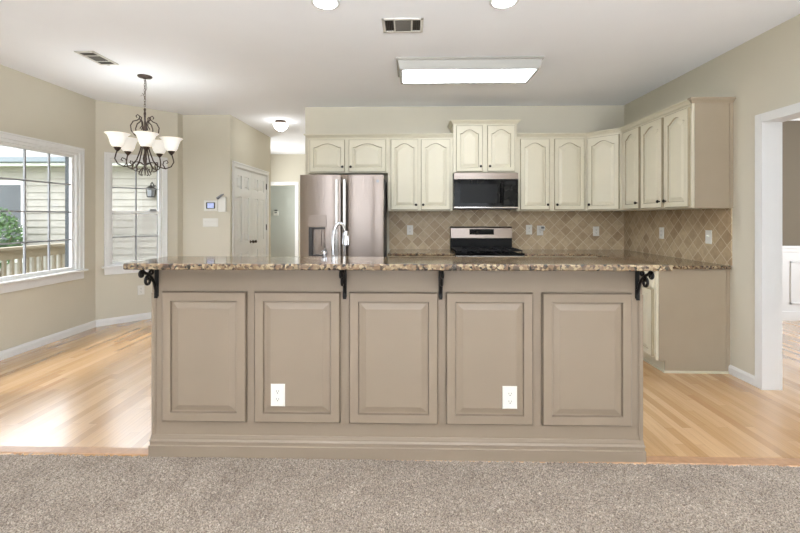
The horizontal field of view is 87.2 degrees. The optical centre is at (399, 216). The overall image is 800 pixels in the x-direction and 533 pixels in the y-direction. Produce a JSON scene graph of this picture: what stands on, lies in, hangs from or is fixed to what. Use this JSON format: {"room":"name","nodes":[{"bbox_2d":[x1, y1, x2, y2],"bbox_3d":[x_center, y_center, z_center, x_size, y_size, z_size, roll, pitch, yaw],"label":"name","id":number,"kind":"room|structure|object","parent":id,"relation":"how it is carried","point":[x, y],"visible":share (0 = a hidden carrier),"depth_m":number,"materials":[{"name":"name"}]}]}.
{"room":"kitchen","nodes":[
{"label":"kitchen","id":0,"kind":"room"},
{"bbox_2d":[0,64,94,350],"bbox_3d":[-3.844,-0.044,0.740,0.140,2.740,8.905,0,0,1],"label":"wall","id":1,"kind":"structure","parent":0,"point":[30,106],"depth_m":4.43,"materials":[{"name":"paint"}]},
{"bbox_2d":[0,131,88,293],"bbox_3d":[-3.746,-0.042,3.851,0.185,1.506,2.100,0,0,1],"label":"window","id":2,"kind":"structure","parent":1,"relation":"in","point":[74,269],"depth_m":4.61,"materials":[{"name":"white paint"}]},
{"bbox_2d":[0,312,150,360],"bbox_3d":[-3.463,1.285,4.318,0.968,0.082,3.706,0,0,22],"label":"baseboard","id":3,"kind":"structure","parent":1,"relation":"attached to","point":[22,348],"depth_m":4.65,"materials":[{"name":"white paint"}]},
{"bbox_2d":[95,100,176,319],"bbox_3d":[-3.403,-0.044,5.444,0.140,2.740,0.916,0,0,45],"label":"wall","id":4,"kind":"structure","parent":0,"point":[116,295],"depth_m":5.25,"materials":[{"name":"paint"}]},
{"bbox_2d":[102,152,167,274],"bbox_3d":[-3.398,-0.042,5.411,0.185,1.505,0.754,0,0,45],"label":"window","id":5,"kind":"structure","parent":4,"relation":"in","point":[110,268],"depth_m":5.35,"materials":[{"name":"white paint"}]},
{"bbox_2d":[138,285,143,294],"bbox_3d":[-3.334,0.941,5.408,0.009,0.122,0.078,0,0,45],"label":"wall outlet","id":6,"kind":"object","parent":4,"relation":"attached to","point":[140,287],"visible":1,"depth_m":5.41,"materials":[{"name":"white plastic"}]},
{"bbox_2d":[177,113,182,255],"bbox_3d":[-3.082,-0.044,5.832,0.140,2.740,0.201,0,0,10],"label":"wall","id":7,"kind":"structure","parent":0,"point":[179,116],"depth_m":5.78,"materials":[{"name":"paint"}]},
{"bbox_2d":[183,115,221,255],"bbox_3d":[-2.737,-0.044,5.874,0.549,2.740,0.120,0,0,1],"label":"wall","id":8,"kind":"structure","parent":0,"point":[202,134],"depth_m":5.81,"materials":[{"name":"paint"}]},
{"bbox_2d":[203,218,217,226],"bbox_3d":[-2.614,0.076,5.802,0.195,0.110,0.016,0,0,1],"label":"light switch","id":9,"kind":"object","parent":8,"relation":"attached to","point":[207,222],"visible":1,"depth_m":5.79,"materials":[{"name":"white plastic"}]},
{"bbox_2d":[204,200,217,210],"bbox_3d":[-2.607,-0.156,5.795,0.190,0.146,0.030,0,0,1],"label":"alarm keypad","id":10,"kind":"object","parent":8,"relation":"attached to","point":[209,205],"visible":1,"depth_m":5.78,"materials":[{"name":"white plastic"}]},
{"bbox_2d":[216,194,225,211],"bbox_3d":[-2.460,-0.195,5.777,0.127,0.252,0.060,0,0,1],"label":"receiver","id":11,"kind":"object","parent":8,"relation":"attached to","point":[221,200],"visible":1,"depth_m":5.78,"materials":[{"name":"white plastic"}]},
{"bbox_2d":[222,115,270,255],"bbox_3d":[-2.385,-0.044,6.646,0.120,2.740,1.680,0,0,1],"label":"wall","id":12,"kind":"structure","parent":0,"point":[241,142],"depth_m":6.01,"materials":[{"name":"paint"}]},
{"bbox_2d":[232,161,268,255],"bbox_3d":[-2.356,0.270,6.603,0.180,2.112,1.495,0,0,1],"label":"door","id":13,"kind":"structure","parent":12,"relation":"in","point":[250,185],"depth_m":6.52,"materials":[{"name":"white paint"}]},
{"bbox_2d":[271,186,294,256],"bbox_3d":[-2.463,-0.044,10.459,3.000,2.740,0.100,0,0,1],"label":"wall","id":14,"kind":"structure","parent":0,"point":[282,197],"depth_m":10.42,"materials":[{"name":"grey paint"}]},
{"bbox_2d":[271,154,304,256],"bbox_3d":[-2.335,-0.044,9.515,2.700,2.740,0.120,0,0,1],"label":"wall","id":15,"kind":"structure","parent":0,"point":[284,167],"depth_m":9.46,"materials":[{"name":"paint"}]},
{"bbox_2d":[271,182,298,256],"bbox_3d":[-2.651,0.266,9.454,0.740,2.120,0.018,0,0,1],"label":"trim","id":16,"kind":"structure","parent":15,"relation":"attached to","point":[296,184],"depth_m":9.44,"materials":[{"name":"white paint"}]},
{"bbox_2d":[0,0,799,153],"bbox_3d":[1.402,-1.474,3.369,10.550,0.120,14.400,0,0,1],"label":"ceiling","id":17,"kind":"structure","parent":0,"point":[259,63],"depth_m":3.46,"materials":[{"name":"paint"}]},
{"bbox_2d":[74,51,118,65],"bbox_3d":[-2.686,-1.405,3.727,0.170,0.018,0.310,0,0,1],"label":"ceiling vent","id":18,"kind":"object","parent":17,"relation":"in","point":[93,56],"visible":1,"depth_m":3.71,"materials":[{"name":"metal"}]},
{"bbox_2d":[104,74,182,175],"bbox_3d":[-2.558,-0.912,4.236,0.672,1.002,0.653,0,0,1],"label":"chandelier","id":19,"kind":"object","parent":17,"relation":"hanging from","point":[146,139],"visible":1,"depth_m":4.21,"materials":[{"name":"white glass"}]},
{"bbox_2d":[273,120,287,131],"bbox_3d":[-1.755,-1.331,6.181,0.214,0.166,0.214,0,0,1],"label":"flush ceiling light","id":20,"kind":"object","parent":17,"relation":"attached to","point":[280,125],"visible":1,"depth_m":6.12,"materials":[{"name":"white glass"}]},
{"bbox_2d":[311,0,339,9],"bbox_3d":[-0.489,-1.409,2.762,0.190,0.010,0.190,0,0,1],"label":"recessed light","id":21,"kind":"object","parent":17,"relation":"in","point":[321,4],"visible":1,"depth_m":2.78,"materials":[{"name":"white glass"}]},
{"bbox_2d":[381,18,423,32],"bbox_3d":[0.020,-1.405,3.090,0.300,0.018,0.220,0,0,1],"label":"ceiling vent","id":22,"kind":"object","parent":17,"relation":"in","point":[390,25],"visible":1,"depth_m":3.08,"materials":[{"name":"metal"}]},
{"bbox_2d":[396,56,544,83],"bbox_3d":[0.625,-1.365,3.947,1.304,0.098,0.484,0,0,1],"label":"fluorescent ceiling light","id":23,"kind":"object","parent":17,"relation":"attached to","point":[513,69],"visible":1,"depth_m":3.76,"materials":[{"name":"plastic"}]},
{"bbox_2d":[403,69,535,82],"bbox_3d":[0.625,-1.324,3.947,1.194,0.009,0.350,0,0,1],"label":"diffuser","id":24,"kind":"object","parent":23,"relation":"attached to","point":[463,75],"depth_m":3.94,"materials":[{"name":"white plastic"}]},
{"bbox_2d":[489,0,518,8],"bbox_3d":[0.680,-1.409,2.745,0.190,0.010,0.190,0,0,1],"label":"recessed light","id":25,"kind":"object","parent":17,"relation":"in","point":[499,4],"visible":1,"depth_m":2.77,"materials":[{"name":"white glass"}]},
{"bbox_2d":[0,453,799,532],"bbox_3d":[1.308,1.329,-0.770,10.550,0.012,6.119,0,0,1],"label":"floor","id":26,"kind":"structure","parent":0,"point":[51,493],"depth_m":1.99,"materials":[{"name":"beige carpet"}]},
{"bbox_2d":[0,319,799,466],"bbox_3d":[1.471,1.376,6.418,10.550,0.100,8.300,0,0,1],"label":"floor","id":27,"kind":"structure","parent":0,"point":[91,387],"depth_m":2.99,"materials":[{"name":"brown wood"}]},
{"bbox_2d":[300,175,386,256],"bbox_3d":[-0.629,0.433,4.919,0.912,1.785,0.833,0,0,1],"label":"refrigerator","id":28,"kind":"object","parent":27,"relation":"on","point":[359,202],"visible":0.58,"depth_m":4.57,"materials":[{"name":"silver metal"}]},
{"bbox_2d":[138,270,654,461],"bbox_3d":[-0.026,0.798,2.609,2.720,1.056,0.919,0,0,1],"label":"kitchen island","id":29,"kind":"object","parent":27,"relation":"on","point":[371,364],"visible":0.89,"depth_m":2.29,"materials":[{"name":"beige paint"}]},
{"bbox_2d":[271,384,284,405],"bbox_3d":[-0.667,0.973,2.293,0.078,0.122,0.009,0,0,1],"label":"wall outlet","id":30,"kind":"object","parent":29,"relation":"attached to","point":[277,390],"visible":1,"depth_m":2.29,"materials":[{"name":"white plastic"}]},
{"bbox_2d":[123,256,672,270],"bbox_3d":[-0.026,0.252,2.301,2.756,0.032,0.400,0,0,1],"label":"countertop","id":31,"kind":"structure","parent":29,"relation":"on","point":[169,262],"depth_m":2.13,"materials":[{"name":"brown stone"}]},
{"bbox_2d":[502,386,516,408],"bbox_3d":[0.593,0.974,2.264,0.078,0.122,0.009,0,0,1],"label":"wall outlet","id":32,"kind":"object","parent":29,"relation":"attached to","point":[509,393],"visible":1,"depth_m":2.26,"materials":[{"name":"white plastic"}]},
{"bbox_3d":[-0.017,0.426,2.764,2.720,0.030,0.635,0,0,1],"label":"island countertop","id":33,"kind":"structure","parent":29,"relation":"on","visible":0},
{"bbox_2d":[322,248,326,256],"bbox_3d":[-0.458,0.299,2.566,0.034,0.221,0.074,0,0,1],"label":"soap dispenser","id":34,"kind":"object","parent":33,"relation":"on","point":[324,252],"visible":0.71,"depth_m":2.54,"materials":[{"name":"silver metal"}]},
{"bbox_2d":[331,222,348,256],"bbox_3d":[-0.380,0.219,2.578,0.118,0.382,0.107,0,0,28],"label":"faucet","id":35,"kind":"object","parent":33,"relation":"on","point":[345,240],"visible":0.57,"depth_m":2.56,"materials":[{"name":"silver metal"}]},
{"bbox_2d":[0,446,799,466],"bbox_3d":[-0.483,1.326,2.343,6.508,0.010,0.063,0,0,2],"label":"trim","id":36,"kind":"structure","parent":27,"relation":"on","point":[3,449],"depth_m":2.30,"materials":[{"name":"brown wood"}]},
{"bbox_2d":[388,256,454,256],"bbox_3d":[0.252,0.884,5.044,0.755,0.883,0.661,0,0,1],"label":"base cabinet","id":37,"kind":"object","parent":27,"relation":"on","point":[388,256],"visible":0.02,"depth_m":4.76,"materials":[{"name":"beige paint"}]},
{"bbox_2d":[388,249,454,255],"bbox_3d":[0.249,0.426,5.048,0.759,0.030,0.634,0,0,1],"label":"countertop","id":38,"kind":"structure","parent":37,"relation":"on","point":[393,252],"depth_m":4.86,"materials":[{"name":"brown stone"}]},
{"bbox_2d":[450,226,524,256],"bbox_3d":[1.014,0.714,4.982,0.770,1.185,0.729,0,0,1],"label":"gas range","id":39,"kind":"object","parent":27,"relation":"on","point":[464,241],"visible":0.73,"depth_m":5.26,"materials":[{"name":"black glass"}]},
{"bbox_2d":[451,249,524,254],"bbox_3d":[1.014,0.415,4.981,0.764,0.022,0.605,0,0,1],"label":"cooktop","id":40,"kind":"object","parent":39,"relation":"in","point":[457,251],"depth_m":4.75,"materials":[{"name":"black metal"}]},
{"bbox_2d":[525,256,594,256],"bbox_3d":[1.812,0.884,5.009,0.815,0.883,0.661,0,0,1],"label":"base cabinet","id":41,"kind":"object","parent":27,"relation":"on","point":[525,256],"visible":0.02,"depth_m":4.73,"materials":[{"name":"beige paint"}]},
{"bbox_2d":[519,249,730,268],"bbox_3d":[2.098,0.426,4.436,1.420,0.030,1.774,0,0,1],"label":"countertop","id":42,"kind":"structure","parent":41,"relation":"on","point":[678,263],"depth_m":4.55,"materials":[{"name":"brown stone"}]},
{"bbox_2d":[642,269,729,373],"bbox_3d":[2.481,0.884,4.136,0.661,0.883,1.147,0,0,1],"label":"base cabinet","id":43,"kind":"object","parent":27,"relation":"on","point":[686,312],"visible":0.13,"depth_m":3.58,"materials":[{"name":"beige paint"}]},
{"bbox_2d":[305,105,623,256],"bbox_3d":[0.920,-0.044,7.371,4.190,2.740,4.020,0,0,1],"label":"wall","id":44,"kind":"structure","parent":0,"point":[426,119],"depth_m":5.37,"materials":[{"name":"paint"}]},
{"bbox_2d":[304,134,387,175],"bbox_3d":[-0.650,-0.765,5.214,1.012,0.469,0.363,0,0,1],"label":"upper cabinet","id":45,"kind":"object","parent":44,"relation":"attached to","point":[328,154],"visible":0.97,"depth_m":5.07,"materials":[{"name":"beige paint"}]},
{"bbox_2d":[388,133,452,210],"bbox_3d":[0.248,-0.537,5.193,0.781,0.926,0.363,0,0,1],"label":"upper cabinet","id":46,"kind":"object","parent":44,"relation":"attached to","point":[420,165],"visible":1,"depth_m":5.04,"materials":[{"name":"beige paint"}]},
{"bbox_2d":[447,119,520,173],"bbox_3d":[1.019,-0.845,5.166,0.837,0.628,0.383,0,0,1],"label":"upper cabinet","id":47,"kind":"object","parent":44,"relation":"attached to","point":[479,145],"visible":0.99,"depth_m":5.01,"materials":[{"name":"beige paint"}]},
{"bbox_2d":[453,173,517,209],"bbox_3d":[1.016,-0.306,5.124,0.752,0.424,0.448,0,0,1],"label":"microwave","id":48,"kind":"object","parent":47,"relation":"attached to","point":[471,191],"visible":0.95,"depth_m":4.93,"materials":[{"name":"silver metal"}]},
{"bbox_2d":[510,133,585,210],"bbox_3d":[1.812,-0.537,5.158,0.826,0.926,0.363,0,0,1],"label":"upper cabinet","id":49,"kind":"object","parent":44,"relation":"attached to","point":[551,167],"visible":1,"depth_m":5.01,"materials":[{"name":"beige paint"}]},
{"bbox_2d":[389,208,731,265],"bbox_3d":[1.331,0.159,4.461,2.978,0.505,1.780,0,0,1],"label":"backsplash","id":50,"kind":"structure","parent":44,"relation":"attached to","point":[684,230],"depth_m":5.32,"materials":[{"name":"tile"}]},
{"bbox_2d":[407,225,412,234],"bbox_3d":[0.128,0.166,5.364,0.078,0.122,0.009,0,0,1],"label":"wall outlet","id":51,"kind":"object","parent":50,"relation":"attached to","point":[409,227],"visible":1,"depth_m":5.36,"materials":[{"name":"white plastic"}]},
{"bbox_2d":[526,225,531,233],"bbox_3d":[1.638,0.161,5.329,0.078,0.122,0.009,0,0,1],"label":"wall outlet","id":52,"kind":"object","parent":50,"relation":"attached to","point":[528,227],"visible":1,"depth_m":5.33,"materials":[{"name":"white plastic"}]},
{"bbox_2d":[537,226,542,234],"bbox_3d":[1.776,0.171,5.326,0.078,0.122,0.009,0,0,1],"label":"wall outlet","id":53,"kind":"object","parent":50,"relation":"attached to","point":[539,232],"visible":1,"depth_m":5.33,"materials":[{"name":"white plastic"}]},
{"bbox_2d":[593,226,598,235],"bbox_3d":[2.480,0.181,5.310,0.078,0.122,0.009,0,0,1],"label":"wall outlet","id":54,"kind":"object","parent":50,"relation":"attached to","point":[595,228],"visible":1,"depth_m":5.31,"materials":[{"name":"white plastic"}]},
{"bbox_2d":[624,14,799,375],"bbox_3d":[2.802,-0.044,0.727,0.134,2.740,9.180,0,0,1],"label":"wall","id":55,"kind":"structure","parent":0,"point":[762,72],"depth_m":3.41,"materials":[{"name":"paint"}]},
{"bbox_2d":[586,128,646,210],"bbox_3d":[2.513,-0.537,5.006,0.637,0.926,0.635,0,0,1],"label":"upper cabinet","id":56,"kind":"object","parent":55,"relation":"attached to","point":[603,147],"visible":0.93,"depth_m":4.84,"materials":[{"name":"beige paint"}]},
{"bbox_2d":[619,120,641,209],"bbox_3d":[2.628,-0.537,4.511,0.383,0.926,0.398,0,0,1],"label":"upper cabinet","id":57,"kind":"object","parent":55,"relation":"attached to","point":[631,132],"visible":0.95,"depth_m":4.47,"materials":[{"name":"beige paint"}]},
{"bbox_2d":[659,227,663,238],"bbox_3d":[2.806,0.172,4.510,0.009,0.122,0.078,0,0,1],"label":"wall outlet","id":58,"kind":"object","parent":55,"relation":"attached to","point":[661,229],"visible":1,"depth_m":4.50,"materials":[{"name":"white plastic"}]},
{"bbox_2d":[638,97,735,209],"bbox_3d":[2.615,-0.537,3.905,0.383,0.926,0.813,0,0,1],"label":"upper cabinet","id":59,"kind":"object","parent":55,"relation":"attached to","point":[687,144],"visible":1,"depth_m":3.56,"materials":[{"name":"beige paint"}]},
{"bbox_2d":[705,230,711,243],"bbox_3d":[2.787,0.181,3.802,0.016,0.122,0.078,0,0,1],"label":"light switch","id":60,"kind":"object","parent":55,"relation":"attached to","point":[708,233],"visible":1,"depth_m":3.80,"materials":[{"name":"white plastic"}]},
{"bbox_2d":[728,365,754,385],"bbox_3d":[2.789,1.288,3.428,0.014,0.075,0.280,0,0,1],"label":"baseboard","id":61,"kind":"structure","parent":55,"relation":"attached to","point":[749,378],"depth_m":3.42,"materials":[{"name":"white paint"}]},
{"bbox_2d":[755,102,799,389],"bbox_3d":[2.833,0.266,2.458,0.154,2.121,1.657,0,0,1],"label":"trim","id":62,"kind":"structure","parent":55,"relation":"attached to","point":[768,125],"depth_m":3.22,"materials":[{"name":"white paint"}]},
{"bbox_2d":[782,121,799,245],"bbox_3d":[4.799,-0.044,5.442,3.652,2.740,0.100,0,0,1],"label":"wall","id":63,"kind":"structure","parent":0,"point":[790,130],"depth_m":5.39,"materials":[{"name":"paint"}]},
{"bbox_2d":[782,118,799,320],"bbox_3d":[4.797,-0.044,5.332,3.650,2.740,0.120,0,0,1],"label":"trim","id":64,"kind":"structure","parent":63,"relation":"attached to","point":[790,255],"depth_m":5.38,"materials":[{"name":"white paint"}]},
{"label":"outside","id":65,"kind":"structure","parent":0,"visible":0},
{"bbox_3d":[-5.688,1.436,4.330,3.630,0.100,6.400,0,0,1],"label":"floor","id":66,"kind":"structure","parent":65,"visible":0},
{"bbox_2d":[0,243,64,276],"bbox_3d":[-5.408,0.901,4.134,0.140,0.970,5.310,0,0,1],"label":"deck railing","id":67,"kind":"object","parent":66,"relation":"on","point":[34,251],"visible":0.38,"depth_m":6.07,"materials":[{"name":"brown wood"}]},
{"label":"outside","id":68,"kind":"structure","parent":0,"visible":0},
{"bbox_3d":[-16.608,1.976,16.381,26.050,0.100,48.000,0,0,1],"label":"ground","id":69,"kind":"structure","parent":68,"visible":0},
{"bbox_2d":[0,207,22,276],"bbox_3d":[-8.432,0.836,8.688,1.032,2.190,0.931,0,0,1],"label":"flowering shrub","id":70,"kind":"object","parent":69,"relation":"on","point":[9,223],"visible":0.6,"depth_m":8.78,"materials":[{"name":"green plant"}]},
{"bbox_2d":[0,145,156,275],"bbox_3d":[-8.714,-0.384,10.508,10.100,4.620,3.185,0,0,1],"label":"house wing","id":71,"kind":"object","parent":69,"relation":"on","point":[11,159],"visible":0.17,"depth_m":9.44},
{"bbox_2d":[146,182,155,197],"bbox_3d":[-5.506,-0.609,9.302,0.203,0.350,0.224,0,0,24],"label":"wall lantern","id":72,"kind":"object","parent":71,"relation":"attached to","point":[150,193],"visible":0.89,"depth_m":9.25,"materials":[{"name":"black metal"}]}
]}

